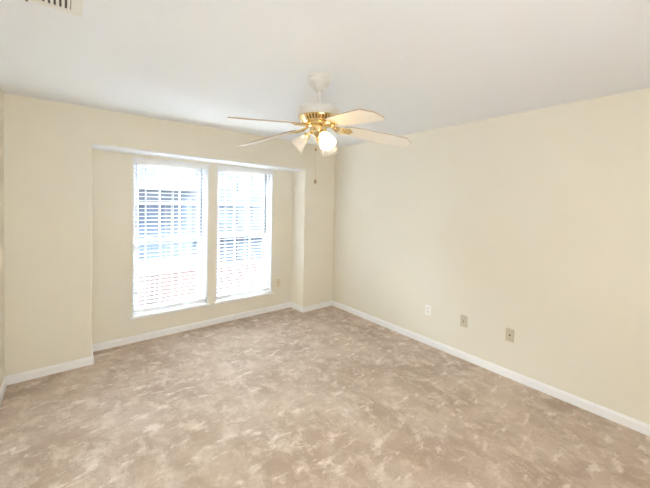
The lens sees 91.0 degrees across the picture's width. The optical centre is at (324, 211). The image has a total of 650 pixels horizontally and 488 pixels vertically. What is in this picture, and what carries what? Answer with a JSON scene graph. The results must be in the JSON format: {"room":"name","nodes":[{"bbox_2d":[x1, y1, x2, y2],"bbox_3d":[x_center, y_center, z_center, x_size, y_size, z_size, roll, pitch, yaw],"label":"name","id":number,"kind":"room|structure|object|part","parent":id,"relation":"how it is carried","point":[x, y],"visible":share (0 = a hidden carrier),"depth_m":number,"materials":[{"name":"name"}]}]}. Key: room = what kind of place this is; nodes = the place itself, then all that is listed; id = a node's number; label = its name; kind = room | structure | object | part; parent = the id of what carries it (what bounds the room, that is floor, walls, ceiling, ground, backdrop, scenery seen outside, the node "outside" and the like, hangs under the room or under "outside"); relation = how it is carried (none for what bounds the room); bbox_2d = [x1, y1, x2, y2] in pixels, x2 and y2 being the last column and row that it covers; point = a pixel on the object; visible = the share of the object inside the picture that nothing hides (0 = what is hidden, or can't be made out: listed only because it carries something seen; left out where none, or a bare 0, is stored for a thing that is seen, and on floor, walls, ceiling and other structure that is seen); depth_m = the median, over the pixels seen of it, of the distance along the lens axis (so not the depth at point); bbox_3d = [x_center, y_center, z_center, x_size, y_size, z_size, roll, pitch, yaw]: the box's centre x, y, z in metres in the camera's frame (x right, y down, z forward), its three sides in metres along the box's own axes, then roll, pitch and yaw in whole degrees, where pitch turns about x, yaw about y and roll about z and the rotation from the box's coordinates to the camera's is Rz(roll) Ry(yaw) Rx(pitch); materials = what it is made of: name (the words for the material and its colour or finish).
{"room":"empty bedroom","nodes":[
{"label":"empty bedroom","id":0,"kind":"room"},
{"bbox_2d":[0,87,4,388],"bbox_3d":[-1.372,0.313,0.920,0.200,2.440,5.343,0,2,-39],"label":"wall","id":1,"kind":"structure","parent":0,"point":[2,330],"depth_m":2.59,"materials":[{"name":"beige paint"}]},
{"bbox_2d":[0,376,6,406],"bbox_3d":[-1.154,1.503,0.822,0.014,0.075,4.840,0,2,-39],"label":"baseboard","id":2,"kind":"structure","parent":1,"relation":"attached to","point":[4,384],"depth_m":2.54,"materials":[{"name":"white paint"}]},
{"bbox_2d":[4,93,334,376],"bbox_3d":[-1.427,0.238,4.005,3.629,2.440,0.503,0,2,-39],"label":"wall","id":3,"kind":"structure","parent":0,"point":[68,203],"depth_m":3.25,"materials":[{"name":"beige paint"}]},
{"bbox_2d":[7,300,331,384],"bbox_3d":[-1.382,1.423,3.950,3.601,0.075,0.317,0,2,-39],"label":"baseboard","id":4,"kind":"structure","parent":3,"relation":"attached to","point":[32,374],"depth_m":3.58,"materials":[{"name":"white paint"}]},
{"bbox_2d":[130,157,209,319],"bbox_3d":[-1.845,0.298,3.834,0.872,1.789,0.220,0,2,-39],"label":"window","id":5,"kind":"structure","parent":3,"relation":"in","point":[202,213],"depth_m":3.88,"materials":[{"name":"white plastic"}]},
{"bbox_3d":[-1.876,0.728,3.872,0.744,0.820,0.032,0,2,-39],"label":"sash","id":6,"kind":"part","parent":5,"relation":"part of","materials":[{"name":"white plastic"}]},
{"bbox_3d":[-1.885,-0.098,3.883,0.744,0.910,0.032,0,2,-39],"label":"sash","id":7,"kind":"part","parent":5,"relation":"part of","materials":[{"name":"white plastic"}]},
{"bbox_3d":[-1.821,1.179,3.805,0.872,0.030,0.090,0,2,-39],"label":"sill","id":8,"kind":"part","parent":5,"relation":"part of","materials":[{"name":"white paint"}]},
{"bbox_2d":[133,159,207,311],"bbox_3d":[-1.809,0.274,3.790,0.796,1.704,0.074,0,2,-39],"label":"window blind","id":9,"kind":"object","parent":5,"relation":"attached to","point":[139,161],"visible":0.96,"depth_m":3.76,"materials":[{"name":"white plastic"}]},
{"bbox_3d":[-2.031,0.293,3.622,0.012,1.655,0.053,0,2,-39],"label":"ladder cord","id":10,"kind":"part","parent":9,"relation":"part of","materials":[{"name":"white fabric"}]},
{"bbox_3d":[-1.832,1.115,3.818,0.788,0.021,0.048,0,2,-39],"label":"rail","id":11,"kind":"part","parent":9,"relation":"part of","materials":[{"name":"white plastic"}]},
{"bbox_3d":[-1.812,0.293,3.802,0.012,1.655,0.053,0,2,-39],"label":"ladder cord","id":12,"kind":"part","parent":9,"relation":"part of","materials":[{"name":"white fabric"}]},
{"bbox_3d":[-1.593,0.293,3.982,0.012,1.655,0.053,0,2,-39],"label":"ladder cord","id":13,"kind":"part","parent":9,"relation":"part of","materials":[{"name":"white fabric"}]},
{"bbox_2d":[92,144,304,171],"bbox_3d":[-1.336,-0.619,3.918,2.471,0.063,0.299,0,2,-39],"label":"trim","id":14,"kind":"structure","parent":3,"relation":"attached to","point":[94,146],"depth_m":3.66,"materials":[{"name":"white paint"}]},
{"bbox_2d":[214,165,273,303],"bbox_3d":[-1.127,0.299,4.423,0.861,1.789,0.220,0,2,-39],"label":"window","id":15,"kind":"structure","parent":3,"relation":"in","point":[268,201],"depth_m":4.54,"materials":[{"name":"white plastic"}]},
{"bbox_3d":[-1.167,-0.098,4.472,0.733,0.910,0.032,0,2,-39],"label":"sash","id":16,"kind":"part","parent":15,"relation":"part of","materials":[{"name":"white plastic"}]},
{"bbox_3d":[-1.159,0.728,4.461,0.733,0.820,0.032,0,2,-39],"label":"sash","id":17,"kind":"part","parent":15,"relation":"part of","materials":[{"name":"white plastic"}]},
{"bbox_3d":[-1.103,1.180,4.394,0.861,0.030,0.090,0,2,-39],"label":"sill","id":18,"kind":"part","parent":15,"relation":"part of","materials":[{"name":"white paint"}]},
{"bbox_2d":[217,166,271,297],"bbox_3d":[-1.091,0.274,4.379,0.785,1.704,0.074,0,2,-39],"label":"window blind","id":19,"kind":"object","parent":15,"relation":"attached to","point":[224,169],"visible":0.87,"depth_m":4.36,"materials":[{"name":"white plastic"}]},
{"bbox_3d":[-1.114,1.115,4.407,0.777,0.021,0.048,0,2,-39],"label":"rail","id":20,"kind":"part","parent":19,"relation":"part of","materials":[{"name":"white plastic"}]},
{"bbox_3d":[-1.094,0.293,4.391,0.012,1.655,0.053,0,2,-39],"label":"ladder cord","id":21,"kind":"part","parent":19,"relation":"part of","materials":[{"name":"white fabric"}]},
{"bbox_3d":[-0.878,0.293,4.568,0.012,1.655,0.053,0,2,-39],"label":"ladder cord","id":22,"kind":"part","parent":19,"relation":"part of","materials":[{"name":"white fabric"}]},
{"bbox_2d":[276,279,279,286],"bbox_3d":[-0.689,1.058,4.704,0.074,0.120,0.009,0,2,-39],"label":"power outlet","id":23,"kind":"object","parent":3,"relation":"attached to","point":[277,280],"visible":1,"depth_m":4.70,"materials":[{"name":"beige plastic"}]},
{"bbox_2d":[0,306,649,487],"bbox_3d":[0.140,1.586,2.096,4.029,0.100,5.563,0,2,-39],"label":"floor","id":24,"kind":"structure","parent":0,"point":[330,396],"depth_m":2.31,"materials":[{"name":"beige carpet"}]},
{"bbox_2d":[0,0,649,147],"bbox_3d":[0.190,-0.953,2.035,4.029,0.100,5.563,0,2,-39],"label":"ceiling","id":25,"kind":"structure","parent":0,"point":[419,65],"depth_m":1.87,"materials":[{"name":"white paint"}]},
{"bbox_2d":[25,0,83,16],"bbox_3d":[-1.217,-0.905,1.294,0.380,0.016,0.210,0,2,-39],"label":"ceiling vent","id":26,"kind":"object","parent":25,"relation":"in","point":[75,7],"visible":1,"depth_m":1.40,"materials":[{"name":"white metal"}]},
{"bbox_2d":[228,72,410,183],"bbox_3d":[-0.056,-0.548,2.135,1.256,0.725,1.268,0,2,-39],"label":"ceiling fan","id":27,"kind":"object","parent":25,"relation":"hanging from","point":[318,116],"visible":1,"depth_m":2.11,"materials":[{"name":"white wood"}]},
{"bbox_3d":[-0.344,-0.531,1.878,0.144,0.093,0.488,2,2,43],"label":"blade","id":28,"kind":"part","parent":27,"relation":"part of","materials":[{"name":"white laminate"}]},
{"bbox_3d":[-0.419,-0.534,2.366,0.486,0.104,0.144,2,2,25],"label":"blade","id":29,"kind":"part","parent":27,"relation":"part of","materials":[{"name":"white laminate"}]},
{"bbox_3d":[-0.189,-0.566,2.248,0.159,0.048,0.083,2,2,33],"label":"blade arm","id":30,"kind":"part","parent":27,"relation":"part of","materials":[{"name":"gold metal"}]},
{"bbox_3d":[-0.184,-0.464,2.176,0.123,0.130,0.116,0,2,-39],"label":"lamp shade","id":31,"kind":"part","parent":27,"relation":"part of","materials":[{"name":"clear glass"}]},
{"bbox_3d":[-0.160,-0.564,2.059,0.159,0.046,0.083,0,2,-39],"label":"blade arm","id":32,"kind":"part","parent":27,"relation":"part of","materials":[{"name":"gold metal"}]},
{"bbox_2d":[303,132,310,138],"bbox_3d":[-0.123,-0.513,2.175,0.060,0.054,0.056,0,2,-39],"label":"socket","id":33,"kind":"object","parent":27,"relation":"attached to","point":[306,135],"depth_m":2.15,"materials":[{"name":"gold metal"}]},
{"bbox_2d":[299,112,334,122],"bbox_3d":[-0.043,-0.614,2.173,0.274,0.051,0.274,0,2,-39],"label":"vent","id":34,"kind":"object","parent":27,"relation":"attached to","point":[305,117],"depth_m":2.07,"materials":[{"name":"gold metal"}]},
{"bbox_3d":[-0.001,-0.476,2.075,0.049,0.067,0.065,0,2,-39],"label":"bulb","id":35,"kind":"part","parent":27,"relation":"part of","materials":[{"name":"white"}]},
{"bbox_3d":[0.004,-0.457,2.056,0.110,0.130,0.128,0,2,-39],"label":"lamp shade","id":36,"kind":"part","parent":27,"relation":"part of","materials":[{"name":"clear glass"}]},
{"bbox_3d":[0.022,-0.525,2.589,0.144,0.112,0.485,1,1,7],"label":"blade","id":37,"kind":"part","parent":27,"relation":"part of","materials":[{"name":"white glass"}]},
{"bbox_3d":[0.018,-0.463,2.293,0.128,0.130,0.109,0,2,-39],"label":"lamp shade","id":38,"kind":"part","parent":27,"relation":"part of","materials":[{"name":"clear glass"}]},
{"bbox_3d":[0.029,-0.560,2.029,0.086,0.046,0.157,0,2,-39],"label":"blade arm","id":39,"kind":"part","parent":27,"relation":"part of","materials":[{"name":"gold metal"}]},
{"bbox_3d":[0.116,-0.559,2.199,0.159,0.048,0.082,1,1,-3],"label":"blade arm","id":40,"kind":"part","parent":27,"relation":"part of","materials":[{"name":"gold metal"}]},
{"bbox_3d":[0.144,-0.521,1.799,0.143,0.095,0.488,0,2,-29],"label":"blade","id":41,"kind":"part","parent":27,"relation":"part of","materials":[{"name":"white laminate"}]},
{"bbox_3d":[0.370,-0.517,2.239,0.486,0.106,0.143,1,1,-11],"label":"blade","id":42,"kind":"part","parent":27,"relation":"part of","materials":[{"name":"white laminate"}]},
{"bbox_2d":[332,88,649,424],"bbox_3d":[1.553,0.314,3.321,0.300,2.440,5.343,0,2,-39],"label":"wall","id":43,"kind":"structure","parent":0,"point":[535,224],"depth_m":2.88,"materials":[{"name":"beige paint"}]},
{"bbox_2d":[425,304,430,315],"bbox_3d":[1.173,1.126,3.638,0.009,0.120,0.074,0,2,-38],"label":"power outlet","id":44,"kind":"object","parent":43,"relation":"attached to","point":[427,307],"visible":1,"depth_m":3.63,"materials":[{"name":"white plastic"}]},
{"bbox_2d":[460,315,466,327],"bbox_3d":[1.435,1.137,3.305,0.008,0.120,0.074,0,2,-38],"label":"phone jack","id":45,"kind":"object","parent":43,"relation":"attached to","point":[463,320],"visible":1,"depth_m":3.31,"materials":[{"name":"beige plastic"}]},
{"bbox_2d":[332,300,649,436],"bbox_3d":[1.604,1.504,3.086,0.014,0.075,4.841,0,2,-38],"label":"baseboard","id":46,"kind":"structure","parent":43,"relation":"attached to","point":[614,416],"depth_m":2.88,"materials":[{"name":"white paint"}]},
{"bbox_2d":[505,328,513,342],"bbox_3d":[1.706,1.147,2.954,0.017,0.120,0.074,0,2,-38],"label":"cable jack","id":47,"kind":"object","parent":43,"relation":"attached to","point":[509,336],"visible":1,"depth_m":2.95,"materials":[{"name":"beige plastic"}]},
{"label":"outside","id":48,"kind":"structure","parent":0,"visible":0},
{"bbox_3d":[-12.862,3.974,31.437,70.000,0.200,55.357,0,2,-39],"label":"paving","id":49,"kind":"object","parent":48,"visible":0},
{"bbox_2d":[138,166,197,273],"bbox_3d":[-11.303,0.269,10.149,13.000,8.290,6.200,0,2,-39],"label":"apartment building","id":50,"kind":"structure","parent":49,"relation":"on","point":[152,223],"depth_m":11.93,"materials":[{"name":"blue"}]},
{"bbox_3d":[-6.512,-2.074,11.720,1.200,1.990,0.019,0,2,-39],"label":"pane","id":51,"kind":"part","parent":50,"relation":"part of","materials":[{"name":"white glass"}]},
{"bbox_3d":[-6.568,0.734,11.787,1.200,1.990,0.019,0,2,-39],"label":"pane","id":52,"kind":"part","parent":50,"relation":"part of","materials":[{"name":"glass"}]},
{"bbox_3d":[-9.461,1.305,7.904,12.624,1.040,0.050,0,2,-39],"label":"railing","id":53,"kind":"part","parent":50,"relation":"part of","materials":[{"name":"white metal"}]},
{"bbox_3d":[-9.405,-1.503,7.836,12.624,1.040,0.050,0,2,-39],"label":"railing","id":54,"kind":"part","parent":50,"relation":"part of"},
{"bbox_3d":[-5.643,-2.074,12.434,0.550,1.990,0.019,0,2,-39],"label":"pane","id":55,"kind":"part","parent":50,"relation":"part of","materials":[{"name":"white glass"}]},
{"bbox_3d":[-5.699,0.735,12.501,0.550,1.990,0.019,0,2,-39],"label":"pane","id":56,"kind":"part","parent":50,"relation":"part of","materials":[{"name":"white glass"}]},
{"bbox_3d":[-4.672,0.457,12.000,0.240,8.090,0.240,0,2,-39],"label":"post","id":57,"kind":"part","parent":50,"relation":"part of","materials":[{"name":"white"}]},
{"bbox_2d":[139,261,261,305],"bbox_3d":[-8.073,3.359,6.842,14.200,2.400,5.400,0,2,-39],"label":"paving","id":58,"kind":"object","parent":49,"relation":"on","point":[227,267],"visible":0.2,"depth_m":9.70,"materials":[{"name":"brick"}]},
{"bbox_2d":[139,262,161,305],"bbox_3d":[-4.094,1.706,7.322,0.640,1.040,0.060,0,2,-39],"label":"terrace railing","id":59,"kind":"object","parent":58,"relation":"on","point":[149,264],"visible":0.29,"depth_m":7.36,"materials":[{"name":"white metal"}]},
{"bbox_3d":[-4.084,1.216,7.310,0.640,0.060,0.060,0,2,-39],"label":"rail","id":60,"kind":"part","parent":59,"relation":"part of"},
{"bbox_2d":[191,170,262,262],"bbox_3d":[-5.846,-0.182,30.140,15.200,8.450,6.200,0,2,-39],"label":"apartment building","id":61,"kind":"structure","parent":49,"relation":"on","point":[256,191],"depth_m":26.18,"materials":[{"name":"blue stone"}]},
{"bbox_3d":[-9.806,0.003,23.300,0.240,8.250,0.240,0,2,-39],"label":"post","id":62,"kind":"part","parent":61,"relation":"part of","materials":[{"name":"white"}]},
{"bbox_3d":[-8.772,-0.005,25.351,2.600,1.890,0.019,0,2,-39],"label":"pane","id":63,"kind":"part","parent":61,"relation":"part of","materials":[{"name":"white glass"}]},
{"bbox_3d":[-8.718,-2.704,25.286,2.600,1.890,0.019,0,2,-39],"label":"pane","id":64,"kind":"part","parent":61,"relation":"part of","materials":[{"name":"white glass"}]},
{"bbox_3d":[-6.945,0.004,25.647,0.240,8.250,0.240,0,2,-39],"label":"post","id":65,"kind":"part","parent":61,"relation":"part of","materials":[{"name":"white"}]},
{"bbox_3d":[-6.942,-2.629,26.747,1.200,2.040,0.019,0,2,-39],"label":"pane","id":66,"kind":"part","parent":61,"relation":"part of","materials":[{"name":"white glass"}]},
{"bbox_3d":[-6.995,0.070,26.811,1.200,2.040,0.019,0,2,-39],"label":"pane","id":67,"kind":"part","parent":61,"relation":"part of","materials":[{"name":"white glass"}]},
{"bbox_3d":[-5.757,-0.005,27.825,1.200,1.890,0.019,0,2,-39],"label":"pane","id":68,"kind":"part","parent":61,"relation":"part of","materials":[{"name":"white glass"}]},
{"bbox_3d":[-5.703,-2.703,27.760,1.200,1.890,0.019,0,2,-39],"label":"pane","id":69,"kind":"part","parent":61,"relation":"part of","materials":[{"name":"white glass"}]}
]}

